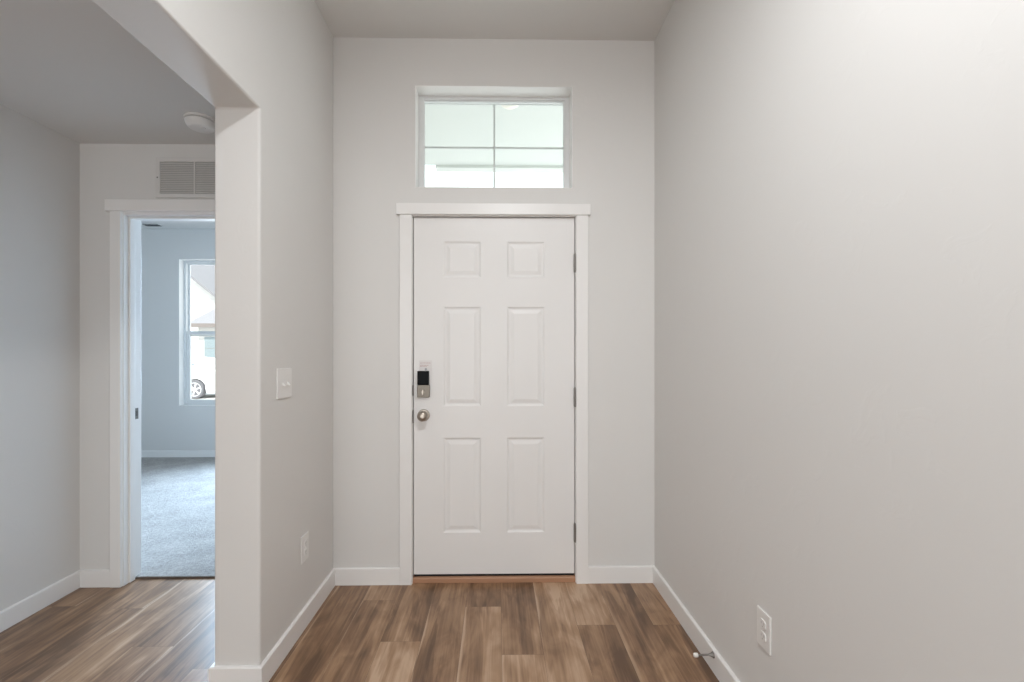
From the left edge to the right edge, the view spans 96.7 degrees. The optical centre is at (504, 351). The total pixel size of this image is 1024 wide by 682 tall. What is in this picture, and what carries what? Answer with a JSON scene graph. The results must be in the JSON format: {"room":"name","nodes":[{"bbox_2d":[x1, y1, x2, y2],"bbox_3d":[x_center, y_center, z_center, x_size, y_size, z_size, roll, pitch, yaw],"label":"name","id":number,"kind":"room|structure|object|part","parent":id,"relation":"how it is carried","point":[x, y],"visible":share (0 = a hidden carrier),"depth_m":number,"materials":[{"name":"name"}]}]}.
{"room":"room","nodes":[
{"label":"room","id":0,"kind":"room"},
{"bbox_2d":[0,104,79,610],"bbox_3d":[-2.414,-0.330,1.402,0.120,3.320,2.280,0,0,-1],"label":"wall","id":1,"kind":"structure","parent":0,"point":[40,165],"depth_m":2.31,"materials":[{"name":"white paint"}]},
{"bbox_2d":[0,570,80,632],"bbox_3d":[-2.347,1.264,1.403,0.014,0.093,2.280,0,0,-1],"label":"baseboard","id":2,"kind":"structure","parent":1,"relation":"attached to","point":[17,612],"depth_m":2.30,"materials":[{"name":"white paint"}]},
{"bbox_2d":[0,0,214,144],"bbox_3d":[-1.737,-1.569,1.413,1.234,0.809,2.280,0,0,-1],"label":"ceiling","id":3,"kind":"structure","parent":0,"point":[68,67],"depth_m":1.94,"materials":[{"name":"white paint"}]},
{"bbox_2d":[183,112,214,133],"bbox_3d":[-1.518,-1.139,2.276,0.143,0.052,0.143,0,0,-1],"label":"smoke detector","id":4,"kind":"object","parent":3,"relation":"attached to","point":[198,122],"visible":0.86,"depth_m":2.24,"materials":[{"name":"white plastic"}]},
{"bbox_2d":[141,229,214,450],"bbox_3d":[-3.479,-0.330,5.714,4.822,3.320,0.165,0,0,-1],"label":"wall","id":5,"kind":"structure","parent":0,"point":[166,425],"depth_m":5.62,"materials":[{"name":"white paint"}]},
{"bbox_2d":[141,450,214,456],"bbox_3d":[-3.438,1.264,5.625,4.502,0.093,0.014,0,0,-1],"label":"baseboard","id":6,"kind":"structure","parent":5,"relation":"attached to","point":[176,453],"depth_m":5.61,"materials":[{"name":"white paint"}]},
{"bbox_2d":[179,259,214,405],"bbox_3d":[-3.120,-0.241,5.720,1.800,1.817,0.164,0,0,-1],"label":"window","id":7,"kind":"structure","parent":5,"relation":"in","point":[185,333],"depth_m":5.71,"materials":[{"name":"white paint"}]},
{"bbox_3d":[-3.570,0.188,5.740,0.841,0.900,0.035,0,0,-1],"label":"sash","id":8,"kind":"part","parent":7,"relation":"part of","materials":[{"name":"glass"}]},
{"bbox_3d":[-3.571,-0.660,5.770,0.841,0.920,0.020,0,0,-1],"label":"sash","id":9,"kind":"part","parent":7,"relation":"part of","materials":[{"name":"glass"}]},
{"bbox_2d":[141,221,214,228],"bbox_3d":[-3.476,-1.670,4.213,4.742,0.300,3.135,0,0,-1],"label":"ceiling","id":10,"kind":"structure","parent":0,"point":[166,224],"depth_m":5.45,"materials":[{"name":"white paint"}]},
{"bbox_2d":[141,224,162,225],"bbox_3d":[-4.206,-1.516,5.440,0.210,0.007,0.090,0,0,-1],"label":"ceiling vent","id":11,"kind":"object","parent":10,"relation":"in","point":[141,224],"visible":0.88,"depth_m":5.43,"materials":[{"name":"white metal"}]},
{"bbox_2d":[92,0,332,665],"bbox_3d":[-1.028,-0.330,1.174,0.177,3.320,2.780,0,0,-1],"label":"wall","id":12,"kind":"structure","parent":0,"point":[265,67],"depth_m":1.83,"materials":[{"name":"white paint"}]},
{"bbox_2d":[208,568,335,681],"bbox_3d":[-1.044,1.264,2.158,0.205,0.093,0.811,0,0,-1],"label":"baseboard","id":13,"kind":"structure","parent":12,"relation":"attached to","point":[263,672],"depth_m":1.89,"materials":[{"name":"white paint"}]},
{"bbox_2d":[276,368,291,398],"bbox_3d":[-0.942,0.134,1.964,0.020,0.128,0.135,0,0,-1],"label":"light switch","id":14,"kind":"object","parent":12,"relation":"attached to","point":[283,375],"visible":1,"depth_m":1.95,"materials":[{"name":"white plastic"}]},
{"bbox_2d":[301,531,308,564],"bbox_3d":[-0.951,0.934,2.173,0.009,0.128,0.080,0,0,-1],"label":"wall outlet","id":15,"kind":"object","parent":12,"relation":"attached to","point":[305,538],"visible":1,"depth_m":2.16,"materials":[{"name":"white plastic"}]},
{"bbox_2d":[0,457,718,681],"bbox_3d":[-2.343,1.334,-0.484,6.700,0.072,12.305,0,0,-1],"label":"floor","id":16,"kind":"structure","parent":0,"point":[141,630],"depth_m":2.15,"materials":[{"name":"wood"}]},
{"bbox_2d":[135,577,214,578],"bbox_3d":[-1.752,1.306,2.638,0.758,0.007,0.018,0,0,-1],"label":"trim","id":17,"kind":"structure","parent":16,"relation":"on","point":[135,577],"depth_m":2.63,"materials":[{"name":"brown"}]},
{"bbox_2d":[413,574,574,582],"bbox_3d":[-0.057,1.293,2.672,0.923,0.032,0.182,0,0,-1],"label":"threshold","id":18,"kind":"object","parent":16,"relation":"on","point":[532,578],"visible":0.52,"depth_m":2.58,"materials":[{"name":"brown wood"}]},
{"bbox_2d":[80,37,653,569],"bbox_3d":[-2.392,-0.330,2.635,6.900,3.320,0.185,0,0,-1],"label":"wall","id":19,"kind":"structure","parent":0,"point":[375,80],"depth_m":2.57,"materials":[{"name":"white paint"}]},
{"bbox_2d":[80,570,109,587],"bbox_3d":[-2.275,1.264,2.538,0.166,0.093,0.014,0,0,-1],"label":"baseboard","id":20,"kind":"structure","parent":19,"relation":"attached to","point":[88,578],"depth_m":2.53,"materials":[{"name":"white paint"}]},
{"bbox_2d":[105,199,214,587],"bbox_3d":[-1.751,0.232,2.606,0.928,2.157,0.158,0,0,-1],"label":"door frame","id":21,"kind":"structure","parent":19,"relation":"attached to","point":[126,215],"depth_m":2.55,"materials":[{"name":"white paint"}]},
{"bbox_3d":[-2.163,0.263,2.538,0.059,2.094,0.019,0,0,-1],"label":"casing","id":22,"kind":"part","parent":21,"relation":"part of","materials":[{"name":"white paint"}]},
{"bbox_3d":[-2.165,0.257,2.669,0.059,2.082,0.018,0,0,-1],"label":"casing","id":23,"kind":"part","parent":21,"relation":"part of","materials":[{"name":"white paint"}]},
{"bbox_3d":[-1.750,-0.815,2.540,0.928,0.064,0.027,0,0,-1],"label":"head casing","id":24,"kind":"part","parent":21,"relation":"part of","materials":[{"name":"white paint"}]},
{"bbox_2d":[156,157,214,197],"bbox_3d":[-1.733,-0.976,2.548,0.430,0.227,0.011,0,0,-1],"label":"air vent","id":25,"kind":"object","parent":19,"relation":"in","point":[176,177],"visible":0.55,"depth_m":2.55,"materials":[{"name":"white metal"}]},
{"bbox_2d":[335,567,399,585],"bbox_3d":[-0.767,1.264,2.561,0.361,0.093,0.014,0,0,-1],"label":"baseboard","id":26,"kind":"structure","parent":19,"relation":"attached to","point":[385,575],"depth_m":2.56,"materials":[{"name":"white paint"}]},
{"bbox_2d":[396,203,590,584],"bbox_3d":[-0.060,0.238,2.659,1.092,2.144,0.211,0,0,-1],"label":"door frame","id":27,"kind":"structure","parent":19,"relation":"attached to","point":[407,212],"depth_m":2.56,"materials":[{"name":"white paint"}]},
{"bbox_3d":[-0.553,0.269,2.563,0.068,2.083,0.019,0,0,-1],"label":"casing","id":28,"kind":"part","parent":27,"relation":"part of","materials":[{"name":"white paint"}]},
{"bbox_3d":[-0.058,-0.804,2.567,1.092,0.062,0.027,0,0,-1],"label":"head casing","id":29,"kind":"part","parent":27,"relation":"part of","materials":[{"name":"white paint"}]},
{"bbox_3d":[0.442,0.269,2.579,0.066,2.083,0.019,0,0,-1],"label":"casing","id":30,"kind":"part","parent":27,"relation":"part of","materials":[{"name":"white paint"}]},
{"bbox_2d":[415,85,572,187],"bbox_3d":[-0.058,-1.220,2.655,0.894,0.578,0.150,0,0,-1],"label":"window","id":31,"kind":"structure","parent":19,"relation":"in","point":[424,94],"depth_m":2.68,"materials":[{"name":"white paint"}]},
{"bbox_2d":[414,218,575,575],"bbox_3d":[-0.050,0.256,2.581,0.926,2.041,0.115,0,0,-1],"label":"door","id":32,"kind":"structure","parent":19,"relation":"in","point":[495,391],"depth_m":2.59,"materials":[{"name":"white paint"}]},
{"bbox_3d":[-0.456,0.359,2.547,0.057,0.057,0.061,0,0,-1],"label":"knob","id":33,"kind":"part","parent":32,"relation":"part of","materials":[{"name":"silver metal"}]},
{"bbox_2d":[588,566,652,583],"bbox_3d":[0.659,1.264,2.584,0.368,0.093,0.014,0,0,-1],"label":"baseboard","id":34,"kind":"structure","parent":19,"relation":"attached to","point":[596,574],"depth_m":2.58,"materials":[{"name":"white paint"}]},
{"bbox_2d":[425,103,562,165],"bbox_3d":[0.302,-2.001,3.768,2.678,0.098,1.995,0,0,-1],"label":"ceiling","id":35,"kind":"structure","parent":0,"point":[445,125],"depth_m":4.07,"materials":[{"name":"white"}]},
{"bbox_2d":[436,165,562,172],"bbox_3d":[0.454,-1.972,4.823,2.340,0.095,0.110,0,0,-1],"label":"porch beam","id":36,"kind":"structure","parent":35,"relation":"attached to","point":[440,168],"depth_m":4.77,"materials":[{"name":"white"}]},
{"bbox_2d":[500,105,518,109],"bbox_3d":[0.044,-1.926,3.531,0.180,0.052,0.180,0,0,-1],"label":"porch light","id":37,"kind":"object","parent":35,"relation":"attached to","point":[509,107],"visible":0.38,"depth_m":3.54,"materials":[{"name":"white plastic"}]},
{"bbox_2d":[314,0,674,40],"bbox_3d":[-0.023,-1.874,1.535,2.198,0.200,2.470,0,0,-1],"label":"ceiling","id":38,"kind":"structure","parent":0,"point":[628,20],"depth_m":2.42,"materials":[{"name":"white paint"}]},
{"bbox_2d":[654,0,1023,681],"bbox_3d":[1.000,-0.330,-1.994,0.140,3.320,9.180,0,0,-1],"label":"wall","id":39,"kind":"structure","parent":0,"point":[839,184],"depth_m":1.17,"materials":[{"name":"white paint"}]},
{"bbox_2d":[653,565,739,681],"bbox_3d":[0.922,1.264,-1.996,0.014,0.093,9.180,0,0,-1],"label":"baseboard","id":40,"kind":"structure","parent":39,"relation":"attached to","point":[720,668],"depth_m":2.04,"materials":[{"name":"white paint"}]},
{"bbox_2d":[693,651,714,657],"bbox_3d":[0.814,1.237,1.858,0.082,0.025,0.025,0,0,-1],"label":"door stop","id":41,"kind":"object","parent":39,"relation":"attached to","point":[711,654],"visible":1,"depth_m":1.85,"materials":[{"name":"silver metal"}]},
{"bbox_2d":[757,605,771,655],"bbox_3d":[0.870,0.931,1.524,0.009,0.126,0.077,0,0,-1],"label":"wall outlet","id":42,"kind":"object","parent":39,"relation":"attached to","point":[764,621],"visible":1,"depth_m":1.52,"materials":[{"name":"white plastic"}]},
{"bbox_2d":[760,618,765,629],"bbox_3d":[0.867,0.910,1.524,0.004,0.028,0.033,0,0,-1],"label":"receptacle","id":43,"kind":"object","parent":42,"relation":"attached to","point":[762,620],"depth_m":1.52,"materials":[{"name":"grey plastic"}]},
{"bbox_2d":[760,630,765,641],"bbox_3d":[0.867,0.952,1.524,0.004,0.028,0.033,0,0,-1],"label":"receptacle","id":44,"kind":"object","parent":42,"relation":"attached to","point":[762,632],"depth_m":1.52,"materials":[{"name":"grey plastic"}]},
{"label":"outside","id":45,"kind":"structure","parent":0,"visible":0},
{"bbox_2d":[198,392,214,398],"bbox_3d":[-8.016,1.740,32.803,65.000,0.300,54.150,0,0,-1],"label":"street","id":46,"kind":"structure","parent":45,"point":[209,395],"depth_m":16.26,"materials":[{"name":"grey asphalt"}]},
{"bbox_2d":[191,265,214,355],"bbox_3d":[-23.004,-2.890,31.893,11.100,8.960,6.200,0,0,-1],"label":"house","id":47,"kind":"structure","parent":46,"relation":"on","point":[202,276],"depth_m":29.20,"materials":[{"name":"grey"}]},
{"bbox_2d":[191,309,214,357],"bbox_3d":[-13.910,-0.490,26.020,4.900,4.160,5.230,0,0,-1],"label":"house","id":48,"kind":"structure","parent":46,"relation":"on","point":[206,322],"depth_m":23.72,"materials":[{"name":"grey"}]},
{"bbox_3d":[-14.200,0.400,23.770,2.850,2.380,0.060,0,0,-1],"label":"garage door","id":49,"kind":"part","parent":48,"relation":"part of","materials":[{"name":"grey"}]},
{"bbox_2d":[192,356,214,398],"bbox_3d":[-11.750,0.870,16.247,4.554,1.440,1.760,0,0,-1],"label":"car","id":50,"kind":"object","parent":46,"relation":"on","point":[203,368],"visible":0.17,"depth_m":15.42,"materials":[{"name":"white paint"}]}
]}

